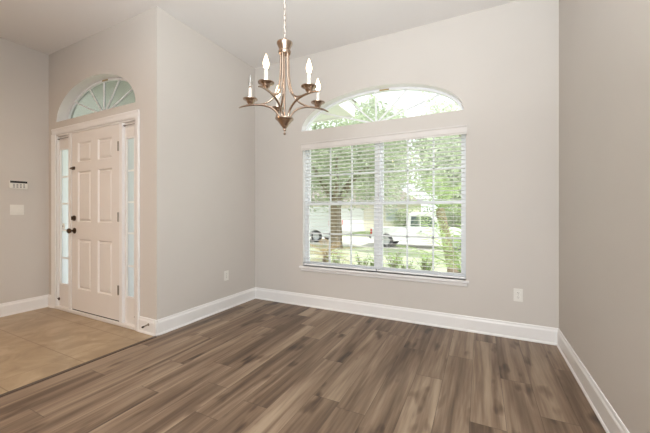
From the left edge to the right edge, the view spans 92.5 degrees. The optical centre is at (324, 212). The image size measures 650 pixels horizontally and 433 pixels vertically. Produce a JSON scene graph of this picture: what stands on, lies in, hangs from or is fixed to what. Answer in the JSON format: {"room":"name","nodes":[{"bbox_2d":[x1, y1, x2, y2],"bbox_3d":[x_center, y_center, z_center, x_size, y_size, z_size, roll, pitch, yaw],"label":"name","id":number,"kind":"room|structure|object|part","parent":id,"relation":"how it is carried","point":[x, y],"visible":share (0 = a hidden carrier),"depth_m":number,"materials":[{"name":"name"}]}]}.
{"room":"empty dining room","nodes":[
{"label":"empty dining room","id":0,"kind":"room"},
{"bbox_2d":[0,37,48,303],"bbox_3d":[-4.572,-0.386,1.581,0.150,3.075,5.348,0,0,27],"label":"wall","id":1,"kind":"structure","parent":0,"point":[24,71],"depth_m":3.60,"materials":[{"name":"beige paint"}]},
{"bbox_2d":[10,205,23,214],"bbox_3d":[-3.504,-0.026,3.543,0.010,0.116,0.120,0,0,27],"label":"light switch","id":2,"kind":"object","parent":1,"relation":"attached to","point":[14,209],"visible":1,"depth_m":3.54,"materials":[{"name":"white plastic"}]},
{"bbox_2d":[9,180,27,188],"bbox_3d":[-3.492,-0.311,3.546,0.029,0.092,0.156,0,0,27],"label":"alarm keypad","id":3,"kind":"object","parent":1,"relation":"attached to","point":[13,184],"visible":1,"depth_m":3.54,"materials":[{"name":"white plastic"}]},
{"bbox_2d":[0,294,48,316],"bbox_3d":[-4.528,1.079,1.476,0.022,0.146,5.198,0,0,27],"label":"baseboard","id":4,"kind":"structure","parent":1,"relation":"attached to","point":[29,304],"depth_m":3.58,"materials":[{"name":"white paint"}]},
{"bbox_2d":[49,11,145,316],"bbox_3d":[-2.508,-0.386,3.457,1.870,3.075,0.150,0,0,27],"label":"wall","id":5,"kind":"structure","parent":0,"point":[119,50],"depth_m":3.27,"materials":[{"name":"beige paint"}]},
{"bbox_2d":[47,295,50,307],"bbox_3d":[-3.338,1.079,3.774,0.101,0.146,0.022,0,0,27],"label":"baseboard","id":6,"kind":"structure","parent":5,"relation":"attached to","point":[49,296],"depth_m":3.77,"materials":[{"name":"white paint"}]},
{"bbox_2d":[54,118,134,329],"bbox_3d":[-2.526,0.112,3.418,1.537,2.080,0.195,0,0,27],"label":"door","id":7,"kind":"structure","parent":5,"relation":"in","point":[96,230],"depth_m":3.36,"materials":[{"name":"white paint"}]},
{"bbox_2d":[59,135,68,307],"bbox_3d":[-3.074,0.108,3.703,0.267,2.028,0.046,0,0,27],"label":"window","id":8,"kind":"structure","parent":7,"relation":"attached to","point":[63,143],"depth_m":3.72,"materials":[{"name":"white glass"}]},
{"bbox_3d":[-3.075,0.054,3.701,0.191,1.596,0.004,0,0,27],"label":"glass pane","id":9,"kind":"part","parent":8,"relation":"part of","materials":[{"name":"clear glass"}]},
{"bbox_3d":[-2.877,0.212,3.525,0.066,0.066,0.073,0,0,27],"label":"knob","id":10,"kind":"part","parent":7,"relation":"part of","materials":[{"name":"brown metal"}]},
{"bbox_2d":[125,121,134,324],"bbox_3d":[-1.940,0.108,3.137,0.201,2.028,0.046,0,0,27],"label":"window","id":11,"kind":"structure","parent":7,"relation":"attached to","point":[129,129],"depth_m":3.14,"materials":[{"name":"white paint"}]},
{"bbox_3d":[-1.941,0.054,3.136,0.125,1.596,0.004,0,0,27],"label":"glass pane","id":12,"kind":"part","parent":11,"relation":"part of","materials":[{"name":"clear glass"}]},
{"bbox_2d":[51,109,139,330],"bbox_3d":[-2.545,0.080,3.380,1.665,2.144,0.020,0,0,27],"label":"trim","id":13,"kind":"structure","parent":5,"relation":"attached to","point":[135,114],"depth_m":3.21,"materials":[{"name":"white paint"}]},
{"bbox_2d":[67,78,132,118],"bbox_3d":[-2.478,-1.277,3.497,1.516,0.402,0.041,0,0,27],"label":"window","id":14,"kind":"structure","parent":5,"relation":"in","point":[86,91],"depth_m":3.52,"materials":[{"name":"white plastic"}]},
{"bbox_2d":[138,316,157,335],"bbox_3d":[-1.677,1.079,2.946,0.272,0.146,0.022,0,0,27],"label":"baseboard","id":15,"kind":"structure","parent":5,"relation":"attached to","point":[150,330],"depth_m":2.94,"materials":[{"name":"white paint"}]},
{"bbox_2d":[146,6,254,319],"bbox_3d":[-1.287,-0.386,3.640,0.150,3.075,1.568,0,0,27],"label":"wall","id":16,"kind":"structure","parent":0,"point":[200,144],"depth_m":3.29,"materials":[{"name":"beige paint"}]},
{"bbox_2d":[155,287,254,335],"bbox_3d":[-1.249,1.079,3.525,0.022,0.146,1.440,0,0,27],"label":"baseboard","id":17,"kind":"structure","parent":16,"relation":"attached to","point":[175,321],"depth_m":3.35,"materials":[{"name":"white paint"}]},
{"bbox_2d":[224,270,228,280],"bbox_3d":[-1.171,0.754,3.696,0.009,0.116,0.072,0,0,27],"label":"wall outlet","id":18,"kind":"object","parent":16,"relation":"attached to","point":[226,273],"visible":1,"depth_m":3.69,"materials":[{"name":"white plastic"}]},
{"bbox_2d":[73,81,350,120],"bbox_3d":[-2.185,-1.583,4.872,4.540,0.030,2.672,0,0,27],"label":"ceiling","id":19,"kind":"structure","parent":0,"point":[124,87],"depth_m":4.37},
{"bbox_2d":[0,0,518,68],"bbox_3d":[-1.802,-1.983,0.993,5.632,0.120,6.767,0,0,27],"label":"ceiling","id":20,"kind":"structure","parent":0,"point":[250,30],"depth_m":3.09,"materials":[{"name":"white paint"}]},
{"bbox_2d":[239,0,328,134],"bbox_3d":[-0.272,-1.206,1.954,0.594,1.433,0.554,0,0,27],"label":"chandelier","id":21,"kind":"object","parent":20,"relation":"hanging from","point":[284,45],"visible":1,"depth_m":1.96,"materials":[{"name":"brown metal"}]},
{"bbox_3d":[-0.421,-0.644,2.010,0.288,0.117,0.014,0,0,10],"label":"arm","id":22,"kind":"part","parent":21,"relation":"part of","materials":[{"name":"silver metal"}]},
{"bbox_3d":[-0.334,-0.854,1.762,0.033,0.085,0.032,0,0,27],"label":"bulb","id":23,"kind":"part","parent":21,"relation":"part of","materials":[{"name":"white glass"}]},
{"bbox_3d":[-0.363,-0.848,2.000,0.174,0.319,0.012,0,0,10],"label":"rod","id":24,"kind":"part","parent":21,"relation":"part of","materials":[{"name":"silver metal"}]},
{"bbox_3d":[-0.312,-0.644,1.823,0.014,0.117,0.287,0,0,19],"label":"arm","id":25,"kind":"part","parent":21,"relation":"part of","materials":[{"name":"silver metal"}]},
{"bbox_3d":[-0.292,-0.849,1.879,0.012,0.319,0.174,0,0,19],"label":"rod","id":26,"kind":"part","parent":21,"relation":"part of","materials":[{"name":"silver metal"}]},
{"bbox_3d":[-0.293,-0.849,2.083,0.012,0.319,0.174,0,0,-20],"label":"rod","id":27,"kind":"part","parent":21,"relation":"part of","materials":[{"name":"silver metal"}]},
{"bbox_3d":[-0.256,-1.484,1.981,0.014,0.779,0.014,0,0,-18],"label":"chain","id":28,"kind":"part","parent":21,"relation":"part of","materials":[{"name":"silver metal"}]},
{"bbox_3d":[-0.257,-0.803,1.981,0.012,0.430,0.012,0,0,27],"label":"stem","id":29,"kind":"part","parent":21,"relation":"part of","materials":[{"name":"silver metal"}]},
{"bbox_3d":[-0.180,-0.848,1.904,0.012,0.319,0.174,0,0,-45],"label":"rod","id":30,"kind":"part","parent":21,"relation":"part of","materials":[{"name":"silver metal"}]},
{"bbox_3d":[-0.159,-0.848,2.028,0.174,0.319,0.012,0,0,-26],"label":"rod","id":31,"kind":"part","parent":21,"relation":"part of","materials":[{"name":"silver metal"}]},
{"bbox_3d":[-0.139,-0.644,1.862,0.014,0.117,0.288,0,0,-45],"label":"arm","id":32,"kind":"part","parent":21,"relation":"part of","materials":[{"name":"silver metal"}]},
{"bbox_3d":[-0.093,-0.854,1.816,0.033,0.085,0.032,0,0,27],"label":"bulb","id":33,"kind":"part","parent":21,"relation":"part of","materials":[{"name":"white glass"}]},
{"bbox_3d":[-0.106,-0.644,2.054,0.288,0.117,0.014,0,0,-26],"label":"arm","id":34,"kind":"part","parent":21,"relation":"part of","materials":[{"name":"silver metal"}]},
{"bbox_3d":[-0.048,-0.854,2.082,0.033,0.085,0.032,0,0,27],"label":"bulb","id":35,"kind":"part","parent":21,"relation":"part of","materials":[{"name":"white glass"}]},
{"bbox_2d":[0,299,605,432],"bbox_3d":[-1.836,1.177,0.925,5.332,0.050,6.617,0,0,27],"label":"floor","id":36,"kind":"structure","parent":0,"point":[255,365],"depth_m":2.15,"materials":[{"name":"wood"}]},
{"bbox_2d":[0,336,156,397],"bbox_3d":[-2.721,1.149,0.562,0.037,0.005,5.176,0,0,27],"label":"trim","id":37,"kind":"structure","parent":36,"relation":"on","point":[150,338],"depth_m":2.28,"materials":[{"name":"brown wood"}]},
{"bbox_2d":[313,100,354,122],"bbox_3d":[-1.848,-1.668,5.513,4.570,0.240,1.283,0,0,27],"label":"trim","id":38,"kind":"structure","parent":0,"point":[347,106],"depth_m":4.94,"materials":[{"name":"white paint"}]},
{"bbox_2d":[255,0,558,327],"bbox_3d":[0.578,-0.386,3.502,3.312,3.075,0.150,0,0,27],"label":"wall","id":39,"kind":"structure","parent":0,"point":[501,62],"depth_m":3.00,"materials":[{"name":"beige paint"}]},
{"bbox_2d":[304,144,376,270],"bbox_3d":[0.162,-0.091,3.660,0.926,1.486,0.055,0,0,27],"label":"window blind","id":40,"kind":"object","parent":39,"relation":"attached to","point":[366,146],"visible":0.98,"depth_m":3.64,"materials":[{"name":"white plastic"}]},
{"bbox_3d":[-0.153,-0.069,3.817,0.002,1.418,0.055,0,0,27],"label":"ladder cord","id":41,"kind":"part","parent":40,"relation":"part of","materials":[{"name":"white fabric"}]},
{"bbox_3d":[0.162,0.643,3.660,0.922,0.018,0.052,0,0,27],"label":"rail","id":42,"kind":"part","parent":40,"relation":"part of","materials":[{"name":"white plastic"}]},
{"bbox_3d":[0.476,-0.069,3.503,0.002,1.418,0.055,0,0,27],"label":"ladder cord","id":43,"kind":"part","parent":40,"relation":"part of","materials":[{"name":"white fabric"}]},
{"bbox_2d":[299,134,468,286],"bbox_3d":[0.564,-0.058,3.478,1.901,1.560,0.166,0,0,27],"label":"window","id":44,"kind":"structure","parent":39,"relation":"attached to","point":[378,213],"depth_m":3.47,"materials":[{"name":"white plastic"}]},
{"bbox_3d":[0.182,0.264,3.711,0.900,0.764,0.026,0,0,27],"label":"sash","id":45,"kind":"part","parent":44,"relation":"part of","materials":[{"name":"white plastic"}]},
{"bbox_3d":[0.194,-0.452,3.736,0.900,0.740,0.026,0,0,27],"label":"sash","id":46,"kind":"part","parent":44,"relation":"part of","materials":[{"name":"white plastic"}]},
{"bbox_3d":[1.007,0.264,3.299,0.861,0.764,0.026,0,0,27],"label":"sash","id":47,"kind":"part","parent":44,"relation":"part of","materials":[{"name":"white plastic"}]},
{"bbox_3d":[1.020,-0.452,3.324,0.861,0.740,0.026,0,0,27],"label":"sash","id":48,"kind":"part","parent":44,"relation":"part of","materials":[{"name":"white plastic"}]},
{"bbox_2d":[301,124,466,150],"bbox_3d":[0.540,-0.798,3.417,1.852,0.088,0.036,0,0,27],"label":"blind valance","id":49,"kind":"object","parent":39,"relation":"attached to","point":[459,129],"visible":1,"depth_m":3.33,"materials":[{"name":"white plastic"}]},
{"bbox_2d":[306,87,463,130],"bbox_3d":[0.582,-1.192,3.547,1.834,0.388,0.046,0,0,27],"label":"window","id":50,"kind":"structure","parent":39,"relation":"attached to","point":[405,89],"depth_m":3.50,"materials":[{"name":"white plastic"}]},
{"bbox_2d":[255,287,557,344],"bbox_3d":[0.540,1.079,3.425,3.312,0.146,0.022,0,0,27],"label":"baseboard","id":51,"kind":"structure","parent":39,"relation":"attached to","point":[513,330],"depth_m":3.20,"materials":[{"name":"white paint"}]},
{"bbox_2d":[377,136,464,278],"bbox_3d":[0.975,-0.091,3.247,0.887,1.486,0.067,0,0,27],"label":"window blind","id":52,"kind":"object","parent":39,"relation":"attached to","point":[387,144],"visible":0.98,"depth_m":3.23,"materials":[{"name":"white plastic"}]},
{"bbox_3d":[0.676,-0.069,3.403,0.002,1.418,0.055,0,0,27],"label":"ladder cord","id":53,"kind":"part","parent":52,"relation":"part of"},
{"bbox_3d":[0.978,0.643,3.252,0.883,0.018,0.052,0,0,27],"label":"rail","id":54,"kind":"part","parent":52,"relation":"part of","materials":[{"name":"white plastic"}]},
{"bbox_2d":[514,288,522,301],"bbox_3d":[1.754,0.754,2.827,0.072,0.116,0.009,0,0,27],"label":"wall outlet","id":55,"kind":"object","parent":39,"relation":"attached to","point":[518,293],"visible":1,"depth_m":2.82,"materials":[{"name":"white plastic"}]},
{"bbox_2d":[559,0,649,432],"bbox_3d":[0.650,-0.386,-0.231,0.150,3.075,6.767,0,0,27],"label":"wall","id":56,"kind":"structure","parent":0,"point":[604,45],"depth_m":1.67,"materials":[{"name":"beige paint"}]},
{"bbox_2d":[556,328,629,432],"bbox_3d":[0.540,1.079,-0.260,0.022,0.146,6.617,0,0,27],"label":"baseboard","id":57,"kind":"structure","parent":56,"relation":"attached to","point":[607,416],"depth_m":1.86,"materials":[{"name":"white paint"}]},
{"label":"outside","id":58,"kind":"structure","parent":0,"visible":0},
{"bbox_2d":[312,236,435,250],"bbox_3d":[-0.902,1.852,20.593,70.000,0.200,6.250,0,0,27],"label":"curb","id":59,"kind":"object","parent":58,"point":[342,236],"depth_m":15.98,"materials":[{"name":"concrete"}]},
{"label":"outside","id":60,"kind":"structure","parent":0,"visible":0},
{"bbox_2d":[342,230,365,233],"bbox_3d":[0.970,1.772,27.259,3.000,0.020,7.350,0,0,27],"label":"floor","id":61,"kind":"structure","parent":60,"point":[348,231],"depth_m":28.24,"materials":[{"name":"concrete"}]},
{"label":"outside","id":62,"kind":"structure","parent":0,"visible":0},
{"bbox_2d":[342,231,369,236],"bbox_3d":[15.860,1.862,54.194,70.000,0.180,68.850,0,0,27],"label":"lawn","id":63,"kind":"structure","parent":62,"point":[360,232],"depth_m":25.75,"materials":[{"name":"green plant"}]},
{"bbox_2d":[312,147,356,186],"bbox_3d":[0.755,-5.040,45.342,9.949,13.737,6.930,0,0,27],"label":"shade tree","id":64,"kind":"object","parent":63,"relation":"on","point":[343,147],"visible":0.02,"depth_m":44.08,"materials":[{"name":"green plant"}]},
{"bbox_2d":[312,186,420,230],"bbox_3d":[3.322,-0.578,34.662,14.000,4.700,9.000,0,0,27],"label":"house","id":65,"kind":"structure","parent":63,"relation":"on","point":[356,213],"depth_m":30.04,"materials":[{"name":"paint"}]},
{"bbox_3d":[6.184,0.272,28.750,1.060,1.060,0.015,0,0,27],"label":"pane","id":66,"kind":"part","parent":65,"relation":"part of","materials":[{"name":"clear glass"}]},
{"bbox_2d":[347,96,414,213],"bbox_3d":[4.030,-3.478,23.771,5.779,10.611,5.237,0,0,27],"label":"shade tree","id":67,"kind":"object","parent":63,"relation":"on","point":[370,102],"visible":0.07,"depth_m":22.83,"materials":[{"name":"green plant"}]},
{"bbox_2d":[360,118,413,189],"bbox_3d":[8.245,-5.644,42.828,8.311,14.945,7.810,0,0,27],"label":"shade tree","id":68,"kind":"object","parent":63,"relation":"on","point":[384,118],"visible":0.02,"depth_m":41.92,"materials":[{"name":"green plant"}]},
{"bbox_2d":[390,208,460,227],"bbox_3d":[7.178,0.784,20.886,5.692,2.362,1.010,0,0,27],"label":"hedge","id":69,"kind":"object","parent":63,"relation":"on","point":[403,215],"visible":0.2,"depth_m":21.18,"materials":[{"name":"green plant"}]},
{"bbox_2d":[411,100,458,200],"bbox_3d":[14.238,-5.965,38.896,7.316,15.587,7.593,0,0,-30],"label":"shade tree","id":70,"kind":"object","parent":63,"relation":"on","point":[439,104],"visible":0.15,"depth_m":38.08,"materials":[{"name":"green plant"}]},
{"bbox_2d":[431,136,460,224],"bbox_3d":[10.515,-2.652,23.818,4.774,8.964,5.244,0,0,15],"label":"shade tree","id":71,"kind":"object","parent":63,"relation":"on","point":[447,158],"visible":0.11,"depth_m":23.45,"materials":[{"name":"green plant"}]},
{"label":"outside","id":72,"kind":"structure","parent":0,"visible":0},
{"bbox_2d":[310,245,460,271],"bbox_3d":[-5.176,1.537,12.025,70.000,0.470,12.900,0,0,27],"label":"lawn","id":73,"kind":"structure","parent":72,"point":[359,250],"depth_m":11.64,"materials":[{"name":"green plant"}]},
{"bbox_2d":[310,239,353,263],"bbox_3d":[0.100,1.199,9.278,1.756,0.726,1.698,0,0,27],"label":"palm","id":74,"kind":"object","parent":73,"relation":"on","point":[320,246],"visible":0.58,"depth_m":9.31,"materials":[{"name":"green plant"}]},
{"bbox_2d":[310,94,429,247],"bbox_3d":[0.743,-1.991,15.571,8.950,7.687,5.952,0,0,27],"label":"shade tree","id":75,"kind":"object","parent":73,"relation":"on","point":[338,223],"visible":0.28,"depth_m":14.61,"materials":[{"name":"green plant"}]},
{"bbox_2d":[397,214,460,272],"bbox_3d":[2.357,0.617,5.197,2.165,1.571,2.433,0,0,-7],"label":"palm","id":76,"kind":"object","parent":73,"relation":"on","point":[456,235],"visible":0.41,"depth_m":5.21,"materials":[{"name":"green plant"}]},
{"bbox_2d":[420,91,460,197],"bbox_3d":[5.637,-1.678,10.950,3.738,6.825,3.486,0,0,-35],"label":"shade tree","id":77,"kind":"object","parent":73,"relation":"on","point":[422,92],"visible":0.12,"depth_m":11.15,"materials":[{"name":"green plant"}]},
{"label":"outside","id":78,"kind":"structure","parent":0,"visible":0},
{"bbox_3d":[1.485,1.389,6.517,3.640,0.143,2.888,0,0,27],"label":"floor","id":79,"kind":"structure","parent":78,"visible":0},
{"bbox_2d":[326,250,344,262],"bbox_3d":[0.268,1.116,6.883,0.475,0.593,0.488,0,0,27],"label":"shrub","id":80,"kind":"object","parent":79,"relation":"on","point":[333,256],"visible":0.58,"depth_m":6.94,"materials":[{"name":"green plant"}]},
{"bbox_2d":[355,252,372,264],"bbox_3d":[0.867,1.148,6.963,0.455,0.553,0.443,0,0,19],"label":"shrub","id":81,"kind":"object","parent":79,"relation":"on","point":[356,252],"visible":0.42,"depth_m":6.93,"materials":[{"name":"green plant"}]},
{"bbox_2d":[384,248,402,266],"bbox_3d":[1.580,1.147,7.230,0.514,0.624,0.500,0,0,4],"label":"shrub","id":82,"kind":"object","parent":79,"relation":"on","point":[388,248],"visible":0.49,"depth_m":7.29,"materials":[{"name":"green plant"}]},
{"bbox_2d":[395,257,420,268],"bbox_3d":[1.621,1.127,6.147,0.459,0.558,0.447,0,0,-11],"label":"shrub","id":83,"kind":"object","parent":79,"relation":"on","point":[403,266],"visible":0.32,"depth_m":6.09,"materials":[{"name":"green plant"}]},
{"bbox_2d":[386,176,460,272],"bbox_3d":[2.779,0.331,7.401,2.453,2.446,2.517,0,0,-28],"label":"palm","id":84,"kind":"object","parent":79,"relation":"on","point":[440,211],"visible":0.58,"depth_m":7.14,"materials":[{"name":"green plant"}]},
{"bbox_2d":[420,254,430,269],"bbox_3d":[2.207,1.158,7.061,0.488,0.609,0.501,0,0,-18],"label":"shrub","id":85,"kind":"object","parent":79,"relation":"on","point":[428,254],"visible":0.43,"depth_m":6.98,"materials":[{"name":"green plant"}]},
{"bbox_2d":[414,253,439,270],"bbox_3d":[2.124,1.131,6.453,0.501,0.610,0.488,0,0,-25],"label":"shrub","id":86,"kind":"object","parent":79,"relation":"on","point":[422,262],"visible":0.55,"depth_m":6.50,"materials":[{"name":"green plant"}]},
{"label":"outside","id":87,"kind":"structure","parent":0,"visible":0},
{"bbox_2d":[310,237,460,250],"bbox_3d":[-0.902,1.882,20.593,70.000,0.140,5.750,0,0,27],"label":"road","id":88,"kind":"structure","parent":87,"point":[370,242],"depth_m":17.95,"materials":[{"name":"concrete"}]},
{"bbox_2d":[310,207,342,241],"bbox_3d":[-1.476,0.752,20.181,4.900,2.120,1.960,0,0,27],"label":"cargo van","id":89,"kind":"object","parent":88,"relation":"on","point":[319,220],"visible":0.23,"depth_m":18.55,"materials":[{"name":"white paint"}]},
{"bbox_2d":[369,212,460,249],"bbox_3d":[4.967,0.917,16.073,5.080,1.790,2.040,0,0,27],"label":"pickup truck","id":90,"kind":"object","parent":88,"relation":"on","point":[391,230],"visible":0.38,"depth_m":15.43,"materials":[{"name":"white paint"}]}
]}

